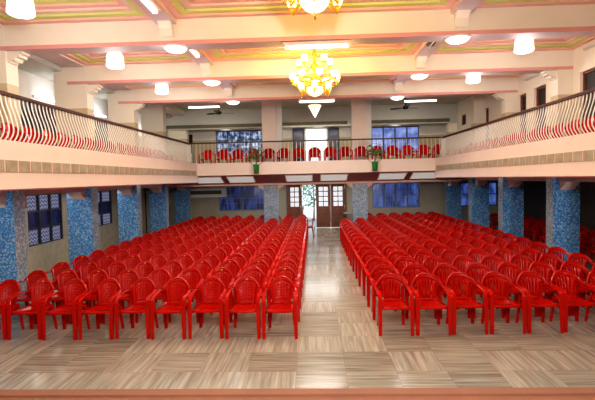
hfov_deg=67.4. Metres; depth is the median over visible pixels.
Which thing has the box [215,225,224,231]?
armchair
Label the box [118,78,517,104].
beam
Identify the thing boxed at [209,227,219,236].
armchair
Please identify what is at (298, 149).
armchair
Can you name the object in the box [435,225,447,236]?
armchair
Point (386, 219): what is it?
armchair
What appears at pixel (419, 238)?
armchair
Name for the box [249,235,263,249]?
armchair
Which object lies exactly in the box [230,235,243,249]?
armchair
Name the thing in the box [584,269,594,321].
armchair
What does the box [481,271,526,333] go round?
armchair
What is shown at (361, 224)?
armchair
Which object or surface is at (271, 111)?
pillar
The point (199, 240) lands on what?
armchair
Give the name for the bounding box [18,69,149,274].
wall
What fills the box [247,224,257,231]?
armchair
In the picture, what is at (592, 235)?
armchair
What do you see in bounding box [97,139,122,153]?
armchair
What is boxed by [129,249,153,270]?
armchair
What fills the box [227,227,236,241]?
armchair
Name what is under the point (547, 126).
armchair
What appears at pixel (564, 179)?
trim
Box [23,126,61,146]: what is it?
armchair
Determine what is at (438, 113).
beam
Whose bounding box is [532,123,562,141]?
armchair
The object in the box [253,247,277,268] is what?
armchair
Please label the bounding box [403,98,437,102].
tube light
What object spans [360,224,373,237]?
armchair
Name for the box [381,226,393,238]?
armchair
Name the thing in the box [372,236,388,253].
armchair
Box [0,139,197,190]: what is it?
balcony
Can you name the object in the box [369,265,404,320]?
armchair
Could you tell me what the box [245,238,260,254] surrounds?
armchair
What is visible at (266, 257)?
armchair
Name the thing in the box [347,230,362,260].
armchair
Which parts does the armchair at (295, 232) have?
backrest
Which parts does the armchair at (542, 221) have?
backrest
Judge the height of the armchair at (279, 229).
0.838 m
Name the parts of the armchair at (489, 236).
backrest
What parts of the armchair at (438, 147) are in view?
backrest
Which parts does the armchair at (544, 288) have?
leg, backrest, seat, leg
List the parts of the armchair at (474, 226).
backrest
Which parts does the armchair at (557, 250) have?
backrest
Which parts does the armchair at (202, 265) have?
backrest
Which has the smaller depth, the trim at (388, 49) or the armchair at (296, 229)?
the trim at (388, 49)
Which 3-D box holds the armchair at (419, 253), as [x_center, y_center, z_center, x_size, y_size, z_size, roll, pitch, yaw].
[2.712,1.495,9.311,0.546,0.838,0.582,-1,3,3]
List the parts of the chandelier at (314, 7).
lamp shade, arm, arm, lamp shade, arm, lamp shade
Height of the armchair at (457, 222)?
0.838 m
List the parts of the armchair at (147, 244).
backrest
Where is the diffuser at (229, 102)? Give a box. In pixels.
[227,101,238,104]
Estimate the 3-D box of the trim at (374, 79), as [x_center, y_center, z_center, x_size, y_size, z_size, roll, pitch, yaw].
[0.433,-3.789,12.892,5.040,0.280,2.660,-1,3,2]
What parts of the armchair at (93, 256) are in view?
backrest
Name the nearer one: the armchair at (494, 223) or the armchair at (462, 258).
the armchair at (462, 258)
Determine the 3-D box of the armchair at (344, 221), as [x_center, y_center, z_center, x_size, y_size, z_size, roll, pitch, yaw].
[1.847,1.175,16.300,0.546,0.838,0.582,-1,3,2]
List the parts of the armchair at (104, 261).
backrest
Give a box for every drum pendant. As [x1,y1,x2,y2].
[6,0,35,18]
[106,52,123,68]
[155,85,168,94]
[466,75,480,83]
[514,39,533,53]
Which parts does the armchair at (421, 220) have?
backrest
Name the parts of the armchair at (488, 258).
backrest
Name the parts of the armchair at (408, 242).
backrest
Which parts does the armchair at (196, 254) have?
backrest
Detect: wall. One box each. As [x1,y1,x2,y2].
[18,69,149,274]
[166,123,497,225]
[176,158,460,184]
[303,185,330,210]
[434,132,594,177]
[457,40,594,152]
[524,181,594,244]
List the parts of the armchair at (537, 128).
backrest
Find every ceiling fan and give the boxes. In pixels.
[207,103,233,114]
[390,98,418,109]
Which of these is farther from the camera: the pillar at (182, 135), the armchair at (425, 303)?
the pillar at (182, 135)
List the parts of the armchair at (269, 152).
backrest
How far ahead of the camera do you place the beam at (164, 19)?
8.24 m
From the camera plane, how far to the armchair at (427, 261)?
8.76 m
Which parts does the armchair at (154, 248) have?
backrest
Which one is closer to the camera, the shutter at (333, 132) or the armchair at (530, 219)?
the armchair at (530, 219)
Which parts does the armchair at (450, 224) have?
backrest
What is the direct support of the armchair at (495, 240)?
on the floor
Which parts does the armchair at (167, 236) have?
backrest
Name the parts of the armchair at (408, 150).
backrest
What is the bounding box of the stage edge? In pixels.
[0,387,594,399]
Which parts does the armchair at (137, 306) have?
leg, armrest, leg, seat, backrest, leg, armrest, leg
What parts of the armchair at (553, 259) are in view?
leg, backrest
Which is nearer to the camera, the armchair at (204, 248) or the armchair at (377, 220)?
the armchair at (204, 248)
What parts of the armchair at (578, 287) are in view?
leg, backrest, seat, leg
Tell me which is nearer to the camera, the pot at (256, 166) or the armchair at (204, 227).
the armchair at (204, 227)
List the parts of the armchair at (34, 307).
leg, armrest, leg, seat, leg, backrest, armrest, leg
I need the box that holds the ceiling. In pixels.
[18,55,468,117]
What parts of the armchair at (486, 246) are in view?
backrest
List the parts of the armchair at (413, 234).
backrest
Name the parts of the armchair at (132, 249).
backrest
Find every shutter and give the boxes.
[293,128,303,160]
[328,127,338,159]
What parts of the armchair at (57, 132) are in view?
backrest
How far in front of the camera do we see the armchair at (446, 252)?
9.54 m
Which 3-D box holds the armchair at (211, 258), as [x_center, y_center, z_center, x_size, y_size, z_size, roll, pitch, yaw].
[-1.884,1.591,9.408,0.551,0.838,0.582,-1,3,2]
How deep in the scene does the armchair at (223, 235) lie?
13.52 m
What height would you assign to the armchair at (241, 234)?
0.838 m
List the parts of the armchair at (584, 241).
backrest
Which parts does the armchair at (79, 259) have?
backrest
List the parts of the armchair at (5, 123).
backrest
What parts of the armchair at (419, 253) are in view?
backrest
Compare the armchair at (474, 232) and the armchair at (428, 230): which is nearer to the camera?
the armchair at (474, 232)
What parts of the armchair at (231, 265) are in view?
backrest, armrest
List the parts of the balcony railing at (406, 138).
handrail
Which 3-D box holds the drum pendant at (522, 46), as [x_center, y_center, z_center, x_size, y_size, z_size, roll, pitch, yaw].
[4.685,-3.445,9.225,0.380,0.760,0.380,-1,3,2]
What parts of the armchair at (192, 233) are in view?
backrest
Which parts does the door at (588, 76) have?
panel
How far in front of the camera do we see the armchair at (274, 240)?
11.89 m
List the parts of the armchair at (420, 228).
backrest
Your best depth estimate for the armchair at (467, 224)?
14.93 m
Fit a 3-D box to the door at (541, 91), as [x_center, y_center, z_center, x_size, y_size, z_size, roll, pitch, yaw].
[7.015,-2.142,12.700,0.100,2.180,0.680,-1,3,2]
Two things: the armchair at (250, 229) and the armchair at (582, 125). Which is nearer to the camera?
the armchair at (582, 125)
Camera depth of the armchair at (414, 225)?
14.97 m
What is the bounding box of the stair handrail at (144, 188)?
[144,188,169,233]
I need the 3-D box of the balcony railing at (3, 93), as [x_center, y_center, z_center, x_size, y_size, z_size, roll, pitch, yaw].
[-4.504,-1.586,12.334,0.158,0.840,11.205,-1,3,2]
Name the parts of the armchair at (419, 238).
backrest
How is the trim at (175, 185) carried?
attached to the wall at (357, 170)
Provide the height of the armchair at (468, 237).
0.838 m
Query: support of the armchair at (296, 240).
on the floor
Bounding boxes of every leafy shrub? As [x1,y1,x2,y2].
[303,185,309,205]
[303,185,315,220]
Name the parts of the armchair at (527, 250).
backrest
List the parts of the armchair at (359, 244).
leg, backrest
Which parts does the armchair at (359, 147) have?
backrest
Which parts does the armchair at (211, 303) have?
leg, armrest, leg, seat, backrest, leg, armrest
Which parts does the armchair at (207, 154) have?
backrest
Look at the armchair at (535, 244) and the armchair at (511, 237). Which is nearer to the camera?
the armchair at (535, 244)
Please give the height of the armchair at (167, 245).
0.838 m
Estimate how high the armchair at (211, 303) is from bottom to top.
0.838 m
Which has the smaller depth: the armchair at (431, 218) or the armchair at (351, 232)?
the armchair at (351, 232)
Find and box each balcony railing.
[0,90,191,162]
[191,137,440,163]
[440,88,594,156]
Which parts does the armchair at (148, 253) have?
backrest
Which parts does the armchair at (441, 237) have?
backrest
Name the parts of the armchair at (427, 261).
backrest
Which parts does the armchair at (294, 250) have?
backrest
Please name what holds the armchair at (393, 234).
on the floor
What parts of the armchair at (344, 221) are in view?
backrest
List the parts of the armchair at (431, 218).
backrest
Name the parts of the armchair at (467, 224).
backrest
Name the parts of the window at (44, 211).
pane, pane, pane, pane, pane, pane, pane, pane, pane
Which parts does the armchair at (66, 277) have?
seat, backrest, leg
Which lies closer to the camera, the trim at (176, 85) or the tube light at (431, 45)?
the tube light at (431, 45)
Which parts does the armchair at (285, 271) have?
leg, backrest, armrest, leg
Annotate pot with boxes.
[253,164,258,172]
[372,161,377,169]
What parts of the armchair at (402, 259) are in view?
backrest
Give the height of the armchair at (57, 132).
0.838 m
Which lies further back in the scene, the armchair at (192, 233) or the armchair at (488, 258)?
the armchair at (192, 233)
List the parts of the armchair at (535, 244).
backrest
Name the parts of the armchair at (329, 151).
backrest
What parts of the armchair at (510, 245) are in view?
backrest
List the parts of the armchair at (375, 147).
backrest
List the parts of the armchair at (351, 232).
leg, backrest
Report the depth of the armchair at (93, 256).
10.51 m
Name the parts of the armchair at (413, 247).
backrest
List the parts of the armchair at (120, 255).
backrest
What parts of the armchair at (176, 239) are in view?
backrest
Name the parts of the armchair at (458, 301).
armrest, leg, backrest, seat, leg, armrest, leg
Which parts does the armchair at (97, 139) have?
backrest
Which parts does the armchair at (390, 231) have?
backrest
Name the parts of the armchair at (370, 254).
leg, backrest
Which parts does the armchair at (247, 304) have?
leg, armrest, leg, seat, backrest, leg, armrest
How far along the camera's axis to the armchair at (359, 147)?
18.30 m
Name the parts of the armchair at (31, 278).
seat, leg, backrest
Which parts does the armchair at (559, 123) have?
backrest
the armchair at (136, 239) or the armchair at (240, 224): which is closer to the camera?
the armchair at (136, 239)
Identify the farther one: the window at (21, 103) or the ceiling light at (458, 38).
the window at (21, 103)
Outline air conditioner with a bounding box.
[191,187,226,197]
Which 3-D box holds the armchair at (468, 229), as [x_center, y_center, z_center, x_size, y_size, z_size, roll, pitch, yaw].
[5.100,1.255,13.175,0.545,0.838,0.582,-1,3,2]
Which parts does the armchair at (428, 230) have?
backrest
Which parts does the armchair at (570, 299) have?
leg, armrest, leg, backrest, seat, leg, armrest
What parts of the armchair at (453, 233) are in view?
backrest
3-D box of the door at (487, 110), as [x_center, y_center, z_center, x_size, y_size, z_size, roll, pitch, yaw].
[7.160,-2.336,16.617,0.100,2.180,0.430,-1,3,2]
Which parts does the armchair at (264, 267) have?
backrest, armrest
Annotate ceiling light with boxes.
[163,44,188,53]
[203,80,220,85]
[226,100,239,104]
[390,96,404,99]
[410,73,428,79]
[444,34,470,43]
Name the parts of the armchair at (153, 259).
backrest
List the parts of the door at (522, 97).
panel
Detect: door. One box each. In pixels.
[189,135,192,159]
[286,184,346,226]
[293,127,338,160]
[462,114,465,124]
[486,108,488,140]
[520,94,525,142]
[536,85,545,140]
[583,68,594,121]
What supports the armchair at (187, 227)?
on the floor
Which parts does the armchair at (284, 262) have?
backrest, armrest, leg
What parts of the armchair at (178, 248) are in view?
backrest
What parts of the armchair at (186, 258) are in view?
backrest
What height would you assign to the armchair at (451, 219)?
0.838 m
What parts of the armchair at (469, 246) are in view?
backrest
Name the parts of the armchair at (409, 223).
backrest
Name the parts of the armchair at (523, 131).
backrest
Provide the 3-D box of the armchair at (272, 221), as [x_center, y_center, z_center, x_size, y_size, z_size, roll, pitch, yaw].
[-1.025,1.198,17.125,0.551,0.838,0.582,-1,3,2]
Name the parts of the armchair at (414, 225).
backrest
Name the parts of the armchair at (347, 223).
backrest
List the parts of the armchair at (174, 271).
backrest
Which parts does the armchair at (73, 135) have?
backrest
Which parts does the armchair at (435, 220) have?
backrest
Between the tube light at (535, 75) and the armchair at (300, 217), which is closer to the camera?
the tube light at (535, 75)
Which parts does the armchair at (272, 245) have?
backrest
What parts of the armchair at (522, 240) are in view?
backrest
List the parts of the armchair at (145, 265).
backrest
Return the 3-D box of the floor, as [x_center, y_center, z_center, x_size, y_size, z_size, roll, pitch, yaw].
[1.180,1.949,10.272,16.700,0.100,23.400,-1,3,2]
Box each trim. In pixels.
[0,0,151,24]
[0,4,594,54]
[0,24,184,115]
[0,160,195,175]
[0,184,173,196]
[62,51,194,65]
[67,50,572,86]
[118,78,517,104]
[127,84,219,88]
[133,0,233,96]
[160,0,456,18]
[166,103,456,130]
[170,178,466,186]
[204,42,423,61]
[232,78,393,85]
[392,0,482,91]
[407,74,523,80]
[432,37,594,53]
[436,150,594,169]
[462,177,594,181]
[476,0,594,7]
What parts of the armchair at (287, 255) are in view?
backrest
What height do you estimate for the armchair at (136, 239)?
0.838 m
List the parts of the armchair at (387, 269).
armrest, leg, backrest, seat, leg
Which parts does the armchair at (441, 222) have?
backrest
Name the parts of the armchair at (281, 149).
backrest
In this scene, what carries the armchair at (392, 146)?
on the floor
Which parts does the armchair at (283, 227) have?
backrest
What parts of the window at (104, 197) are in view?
pane, pane, pane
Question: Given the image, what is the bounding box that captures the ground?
[303,210,316,226]
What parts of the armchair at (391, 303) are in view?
armrest, leg, backrest, seat, leg, armrest, leg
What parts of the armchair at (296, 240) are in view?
backrest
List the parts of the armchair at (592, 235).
backrest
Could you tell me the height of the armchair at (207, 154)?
0.838 m
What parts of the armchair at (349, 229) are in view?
backrest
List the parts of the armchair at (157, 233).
backrest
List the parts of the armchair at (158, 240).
backrest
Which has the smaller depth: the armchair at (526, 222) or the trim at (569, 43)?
the trim at (569, 43)
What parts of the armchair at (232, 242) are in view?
backrest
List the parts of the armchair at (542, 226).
backrest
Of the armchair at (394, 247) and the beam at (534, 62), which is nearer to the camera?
the armchair at (394, 247)
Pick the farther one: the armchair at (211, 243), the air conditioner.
the air conditioner
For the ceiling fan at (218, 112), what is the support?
hanging from the ceiling
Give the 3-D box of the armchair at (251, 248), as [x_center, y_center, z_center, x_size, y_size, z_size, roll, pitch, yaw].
[-1.253,1.503,10.941,0.551,0.838,0.582,-1,3,2]
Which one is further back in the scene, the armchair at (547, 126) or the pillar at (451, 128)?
the pillar at (451, 128)
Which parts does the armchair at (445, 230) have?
backrest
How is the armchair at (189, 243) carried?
on the floor
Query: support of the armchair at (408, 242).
on the floor
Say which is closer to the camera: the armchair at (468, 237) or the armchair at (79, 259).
the armchair at (79, 259)
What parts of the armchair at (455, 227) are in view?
backrest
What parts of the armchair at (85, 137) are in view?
backrest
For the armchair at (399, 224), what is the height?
0.838 m
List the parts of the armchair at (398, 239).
backrest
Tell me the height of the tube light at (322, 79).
0.105 m
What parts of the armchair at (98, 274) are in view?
leg, seat, backrest, leg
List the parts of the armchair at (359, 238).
leg, backrest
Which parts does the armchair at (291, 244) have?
backrest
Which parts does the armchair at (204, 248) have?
backrest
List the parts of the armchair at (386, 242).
backrest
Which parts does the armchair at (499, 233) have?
backrest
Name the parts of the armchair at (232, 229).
backrest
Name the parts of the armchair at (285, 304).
leg, armrest, leg, seat, backrest, leg, armrest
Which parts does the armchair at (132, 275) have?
leg, seat, backrest, leg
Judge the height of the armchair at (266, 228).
0.838 m
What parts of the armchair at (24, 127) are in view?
backrest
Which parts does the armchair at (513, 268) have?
leg, backrest, seat, leg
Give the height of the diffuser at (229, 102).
0.085 m
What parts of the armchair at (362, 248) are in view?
leg, backrest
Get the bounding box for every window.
[20,100,56,145]
[26,193,62,246]
[94,120,108,151]
[98,191,111,225]
[216,130,262,156]
[219,185,263,210]
[372,126,418,152]
[372,182,419,207]
[461,182,496,205]
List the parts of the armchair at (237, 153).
backrest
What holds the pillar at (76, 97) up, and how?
on the floor
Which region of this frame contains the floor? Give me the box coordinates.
[0,225,594,389]
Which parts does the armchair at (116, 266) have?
backrest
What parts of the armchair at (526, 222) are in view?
backrest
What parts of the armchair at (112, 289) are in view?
leg, armrest, seat, leg, backrest, leg, armrest, leg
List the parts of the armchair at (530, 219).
backrest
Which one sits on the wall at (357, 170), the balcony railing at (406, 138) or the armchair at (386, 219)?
the balcony railing at (406, 138)
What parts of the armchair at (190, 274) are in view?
leg, backrest, leg, armrest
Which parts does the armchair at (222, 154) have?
backrest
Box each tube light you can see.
[32,95,54,102]
[139,0,160,13]
[187,104,220,108]
[188,50,201,57]
[283,40,350,49]
[298,98,335,102]
[299,77,335,82]
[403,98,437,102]
[426,42,438,48]
[524,73,539,80]
[583,43,594,50]
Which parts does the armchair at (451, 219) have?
backrest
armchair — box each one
[0,128,23,141]
[0,279,24,339]
[1,122,43,143]
[6,279,57,339]
[7,270,50,323]
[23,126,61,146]
[36,262,70,305]
[38,269,78,323]
[41,129,76,147]
[41,279,90,340]
[57,132,89,149]
[58,255,89,278]
[63,261,98,307]
[70,269,108,323]
[73,135,102,151]
[76,250,105,270]
[78,278,123,339]
[85,137,112,152]
[85,255,115,279]
[92,261,128,305]
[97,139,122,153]
[97,245,120,255]
[102,269,141,323]
[107,141,131,154]
[111,254,141,279]
[113,249,129,270]
[114,240,132,249]
[114,277,158,338]
[117,143,140,155]
[121,261,156,308]
[125,144,147,156]
[125,237,143,251]
[127,244,143,274]
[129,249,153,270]
[133,233,152,242]
[135,268,170,322]
[139,254,167,294]
[140,240,152,258]
[141,244,164,272]
[148,230,161,244]
[150,236,162,249]
[150,277,190,339]
[153,260,183,291]
[154,233,171,244]
[157,249,177,261]
[159,228,169,236]
[161,240,174,249]
[164,244,187,264]
[165,236,182,254]
[167,225,176,230]
[168,230,179,237]
[168,268,202,322]
[169,254,194,278]
[173,223,183,231]
[176,228,186,233]
[179,233,190,246]
[181,248,203,269]
[182,240,195,249]
[183,225,192,230]
[186,230,197,243]
[187,243,210,280]
[187,276,225,338]
[190,223,198,228]
[190,236,202,245]
[191,260,212,301]
[193,227,203,233]
[197,232,209,241]
[199,150,213,163]
[199,225,208,230]
[199,239,217,251]
[200,267,234,322]
[201,253,220,276]
[202,230,214,237]
[204,223,213,229]
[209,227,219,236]
[210,235,223,247]
[210,248,227,266]
[215,149,228,162]
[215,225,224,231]
[215,243,233,261]
[216,232,228,241]
[217,239,238,255]
[218,220,232,228]
[219,222,228,228]
[219,259,241,299]
[220,253,247,277]
[222,229,232,238]
[224,276,261,338]
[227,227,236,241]
[230,149,243,162]
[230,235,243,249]
[231,224,241,231]
[233,267,266,313]
[234,248,252,268]
[235,222,243,228]
[235,232,247,242]
[239,220,247,227]
[239,229,251,238]
[240,243,256,261]
[241,259,270,288]
[243,226,254,236]
[245,149,259,161]
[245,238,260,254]
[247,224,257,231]
[247,253,274,277]
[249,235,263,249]
[250,222,260,229]
[253,220,262,226]
[253,232,266,244]
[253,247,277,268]
[257,229,269,240]
[257,242,279,260]
[260,226,271,236]
[261,148,274,161]
[261,238,281,254]
[261,276,297,338]
[263,224,273,232]
[264,234,284,249]
[265,222,275,229]
[267,220,277,226]
[267,231,285,244]
[267,266,299,321]
[270,228,287,240]
[271,259,300,308]
[272,226,288,237]
[274,223,289,233]
[275,252,301,297]
[276,148,289,161]
[276,221,291,230]
[278,247,302,287]
[281,242,303,279]
[283,238,304,272]
[285,234,304,258]
[287,231,305,261]
[288,228,305,248]
[290,225,306,252]
[291,223,306,243]
[293,148,305,160]
[293,219,307,241]
[294,217,307,236]
[296,214,307,224]
[305,216,314,236]
[308,147,321,160]
[323,147,336,160]
[339,146,352,159]
[339,218,350,241]
[341,220,352,244]
[342,222,355,247]
[343,224,356,251]
[345,227,359,255]
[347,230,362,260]
[349,233,367,265]
[351,236,368,271]
[354,146,368,159]
[354,218,364,227]
[354,240,376,278]
[356,220,370,229]
[357,245,377,286]
[358,222,369,233]
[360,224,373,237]
[360,250,383,295]
[363,226,375,240]
[364,257,393,306]
[366,229,383,245]
[369,232,384,248]
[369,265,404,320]
[371,146,384,158]
[371,219,381,227]
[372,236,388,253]
[374,221,389,233]
[375,273,413,335]
[376,240,400,264]
[377,224,389,232]
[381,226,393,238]
[381,244,407,265]
[384,217,393,224]
[385,229,404,244]
[386,145,400,158]
[387,219,397,226]
[387,250,414,276]
[389,232,403,245]
[390,221,401,229]
[393,256,425,298]
[394,223,406,233]
[394,235,416,254]
[398,217,408,222]
[399,226,417,241]
[400,239,424,258]
[401,264,436,318]
[402,145,416,158]
[402,219,412,225]
[404,228,423,245]
[406,244,433,263]
[407,221,423,232]
[409,232,430,249]
[411,223,428,234]
[411,273,451,335]
[414,249,443,275]
[416,235,438,257]
[417,225,435,242]
[418,144,432,157]
[418,218,433,228]
[422,256,451,297]
[423,220,433,225]
[423,228,443,246]
[423,239,448,276]
[428,216,443,227]
[428,222,442,237]
[429,231,448,241]
[431,244,458,284]
[433,144,448,157]
[433,218,444,225]
[433,263,470,318]
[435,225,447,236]
[437,234,460,250]
[439,220,449,231]
[440,249,471,285]
[442,228,454,240]
[445,222,464,234]
[445,238,466,269]
[445,272,488,334]
[448,218,465,227]
[450,231,463,248]
[452,255,480,295]
[453,225,470,236]
[455,220,465,230]
[455,243,481,284]
[459,234,478,249]
[461,227,480,242]
[463,222,479,233]
[465,263,504,318]
[467,248,497,287]
[468,238,493,261]
[470,224,489,237]
[470,230,491,254]
[479,227,496,242]
[480,234,505,261]
[480,243,508,278]
[480,255,516,301]
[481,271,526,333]
[485,135,506,148]
[489,213,497,230]
[489,230,504,254]
[491,238,515,258]
[492,133,516,147]
[493,248,525,284]
[496,262,537,316]
[501,131,525,146]
[501,233,526,251]
[505,242,531,265]
[509,254,547,302]
[511,128,537,144]
[514,237,542,273]
[515,271,563,333]
[520,247,554,286]
[521,126,548,143]
[524,217,543,240]
[524,219,537,242]
[528,221,544,241]
[528,261,570,316]
[529,241,558,261]
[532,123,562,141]
[535,219,545,241]
[538,253,577,299]
[539,224,545,252]
[545,119,579,139]
[547,247,582,284]
[549,270,594,331]
[560,116,594,136]
[560,260,592,315]
[567,253,593,297]
[576,122,594,134]
[580,226,594,249]
[580,230,592,258]
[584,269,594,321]
[586,233,594,264]
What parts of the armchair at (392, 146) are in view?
backrest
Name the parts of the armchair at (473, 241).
backrest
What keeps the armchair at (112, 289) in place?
on the floor
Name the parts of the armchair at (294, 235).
backrest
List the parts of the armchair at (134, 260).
backrest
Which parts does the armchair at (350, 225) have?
leg, backrest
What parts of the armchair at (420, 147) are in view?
backrest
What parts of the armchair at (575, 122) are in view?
backrest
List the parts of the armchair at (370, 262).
armrest, leg, backrest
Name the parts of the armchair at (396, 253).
backrest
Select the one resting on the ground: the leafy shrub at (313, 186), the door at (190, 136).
the leafy shrub at (313, 186)
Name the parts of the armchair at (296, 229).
backrest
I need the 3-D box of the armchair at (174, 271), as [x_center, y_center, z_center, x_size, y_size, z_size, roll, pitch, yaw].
[-2.482,1.640,8.662,0.551,0.838,0.582,-1,3,2]
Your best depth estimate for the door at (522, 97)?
13.93 m
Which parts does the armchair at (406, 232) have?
backrest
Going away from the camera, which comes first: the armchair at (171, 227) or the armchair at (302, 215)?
the armchair at (171, 227)
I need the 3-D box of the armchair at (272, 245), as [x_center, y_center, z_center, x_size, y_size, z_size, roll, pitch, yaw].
[-0.684,1.491,10.916,0.551,0.838,0.582,-1,3,2]
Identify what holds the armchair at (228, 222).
on the floor
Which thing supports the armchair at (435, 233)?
on the floor
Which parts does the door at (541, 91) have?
panel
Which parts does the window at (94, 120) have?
pane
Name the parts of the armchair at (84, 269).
backrest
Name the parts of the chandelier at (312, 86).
lamp shade, lamp shade, lamp shade, lamp shade, lamp shade, arm, arm, stem, lamp shade, lamp shade, lamp shade, arm, lamp shade, arm, lamp shade, lamp shade, lamp shade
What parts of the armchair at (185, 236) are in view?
backrest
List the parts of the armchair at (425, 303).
armrest, leg, backrest, seat, leg, armrest, leg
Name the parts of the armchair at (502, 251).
backrest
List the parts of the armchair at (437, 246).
backrest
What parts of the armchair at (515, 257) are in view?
backrest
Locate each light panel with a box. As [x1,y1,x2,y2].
[198,177,224,183]
[226,176,255,182]
[285,175,312,181]
[320,174,347,180]
[377,173,406,179]
[409,172,435,178]
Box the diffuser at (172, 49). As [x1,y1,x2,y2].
[165,46,186,53]
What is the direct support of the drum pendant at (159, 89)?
hanging from the trim at (176, 85)
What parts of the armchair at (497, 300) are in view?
leg, armrest, leg, backrest, seat, leg, armrest, leg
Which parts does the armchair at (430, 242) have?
backrest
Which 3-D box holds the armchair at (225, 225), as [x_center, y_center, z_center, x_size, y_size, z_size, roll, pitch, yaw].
[-2.763,1.270,16.415,0.551,0.838,0.582,-1,3,2]
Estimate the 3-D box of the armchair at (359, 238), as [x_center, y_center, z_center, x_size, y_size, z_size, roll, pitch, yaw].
[1.675,1.403,11.666,0.545,0.838,0.582,-1,3,2]
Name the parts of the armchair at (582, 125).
backrest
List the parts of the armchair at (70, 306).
leg, armrest, leg, seat, backrest, leg, armrest, leg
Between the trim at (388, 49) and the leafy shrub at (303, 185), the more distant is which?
the leafy shrub at (303, 185)
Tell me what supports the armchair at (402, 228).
on the floor
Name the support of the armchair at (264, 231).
on the floor
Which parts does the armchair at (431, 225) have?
backrest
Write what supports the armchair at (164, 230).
on the floor
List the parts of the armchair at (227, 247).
backrest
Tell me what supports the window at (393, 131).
in the wall at (431, 193)
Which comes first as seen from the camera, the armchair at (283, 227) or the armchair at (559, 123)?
the armchair at (559, 123)
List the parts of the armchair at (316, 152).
backrest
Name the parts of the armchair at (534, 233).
backrest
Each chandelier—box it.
[282,0,342,19]
[289,48,339,97]
[309,102,320,117]
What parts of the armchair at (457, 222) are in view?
backrest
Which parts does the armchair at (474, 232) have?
backrest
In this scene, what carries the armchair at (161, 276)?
on the floor
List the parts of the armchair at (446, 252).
backrest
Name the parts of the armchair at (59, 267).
backrest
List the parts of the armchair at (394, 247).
backrest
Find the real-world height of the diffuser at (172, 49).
0.085 m
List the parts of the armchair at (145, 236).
backrest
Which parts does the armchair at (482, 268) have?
leg, backrest, seat, leg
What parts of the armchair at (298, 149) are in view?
backrest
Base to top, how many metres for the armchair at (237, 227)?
0.838 m
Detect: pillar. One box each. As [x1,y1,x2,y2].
[0,25,29,141]
[0,190,29,307]
[53,63,102,149]
[66,187,99,269]
[107,89,145,154]
[117,185,142,247]
[141,105,166,156]
[149,184,169,233]
[168,130,188,161]
[174,187,191,226]
[258,185,283,223]
[261,101,282,161]
[347,183,372,224]
[351,99,371,159]
[444,181,461,224]
[446,123,456,154]
[468,178,488,233]
[471,95,483,148]
[493,77,517,145]
[498,177,523,245]
[540,50,573,138]
[546,177,579,261]
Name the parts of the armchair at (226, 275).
backrest, leg, armrest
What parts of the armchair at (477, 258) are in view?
backrest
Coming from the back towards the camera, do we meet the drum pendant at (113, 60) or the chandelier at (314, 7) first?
the drum pendant at (113, 60)
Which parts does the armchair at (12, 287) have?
leg, seat, backrest, armrest, leg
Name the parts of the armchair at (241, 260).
backrest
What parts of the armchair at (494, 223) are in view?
backrest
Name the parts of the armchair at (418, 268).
armrest, leg, backrest, seat, leg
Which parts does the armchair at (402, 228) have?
backrest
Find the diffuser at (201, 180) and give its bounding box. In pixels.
[198,178,223,182]
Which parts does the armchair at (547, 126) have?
backrest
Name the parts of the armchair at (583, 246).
backrest, seat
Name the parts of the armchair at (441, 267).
leg, backrest, seat, leg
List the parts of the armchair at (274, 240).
backrest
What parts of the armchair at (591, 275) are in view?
leg, backrest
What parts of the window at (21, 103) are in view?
pane, pane, pane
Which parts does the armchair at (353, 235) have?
leg, backrest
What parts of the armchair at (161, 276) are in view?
seat, backrest, leg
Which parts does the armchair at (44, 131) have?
backrest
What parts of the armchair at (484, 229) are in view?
backrest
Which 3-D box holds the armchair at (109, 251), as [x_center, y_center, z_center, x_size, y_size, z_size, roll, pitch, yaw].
[-4.672,1.571,11.087,0.551,0.838,0.582,-1,3,2]
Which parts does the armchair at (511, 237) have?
backrest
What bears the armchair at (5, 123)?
on the floor
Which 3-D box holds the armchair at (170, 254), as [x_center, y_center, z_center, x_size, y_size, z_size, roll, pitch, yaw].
[-2.993,1.576,10.222,0.551,0.838,0.582,-1,3,2]
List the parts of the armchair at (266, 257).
backrest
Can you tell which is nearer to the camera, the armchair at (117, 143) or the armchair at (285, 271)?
the armchair at (285, 271)
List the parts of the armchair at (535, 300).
leg, armrest, leg, backrest, seat, leg, armrest, leg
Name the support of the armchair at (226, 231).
on the floor
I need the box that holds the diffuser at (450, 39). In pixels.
[446,36,468,43]
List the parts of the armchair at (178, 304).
leg, armrest, leg, seat, backrest, leg, armrest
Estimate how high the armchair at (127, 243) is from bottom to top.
0.838 m
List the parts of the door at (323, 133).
frame, pane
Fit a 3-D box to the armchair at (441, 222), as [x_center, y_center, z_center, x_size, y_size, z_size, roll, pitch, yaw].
[5.190,1.139,15.512,0.545,0.838,0.582,-1,3,2]
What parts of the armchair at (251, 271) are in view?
backrest, armrest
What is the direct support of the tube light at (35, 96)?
attached to the wall at (44, 256)
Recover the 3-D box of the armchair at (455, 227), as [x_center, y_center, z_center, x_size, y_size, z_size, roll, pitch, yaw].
[5.128,1.216,13.969,0.545,0.838,0.582,-1,3,2]
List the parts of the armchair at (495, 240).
backrest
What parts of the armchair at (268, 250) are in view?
backrest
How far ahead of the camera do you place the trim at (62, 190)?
10.89 m
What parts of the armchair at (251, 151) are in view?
backrest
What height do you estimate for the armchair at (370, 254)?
0.838 m
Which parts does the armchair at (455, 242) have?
backrest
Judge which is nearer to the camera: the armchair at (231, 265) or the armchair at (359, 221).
the armchair at (231, 265)
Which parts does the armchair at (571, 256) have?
backrest, seat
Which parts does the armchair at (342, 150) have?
backrest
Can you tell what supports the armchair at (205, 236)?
on the floor
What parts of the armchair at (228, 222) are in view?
backrest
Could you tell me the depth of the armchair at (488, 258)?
8.74 m
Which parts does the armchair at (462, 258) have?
backrest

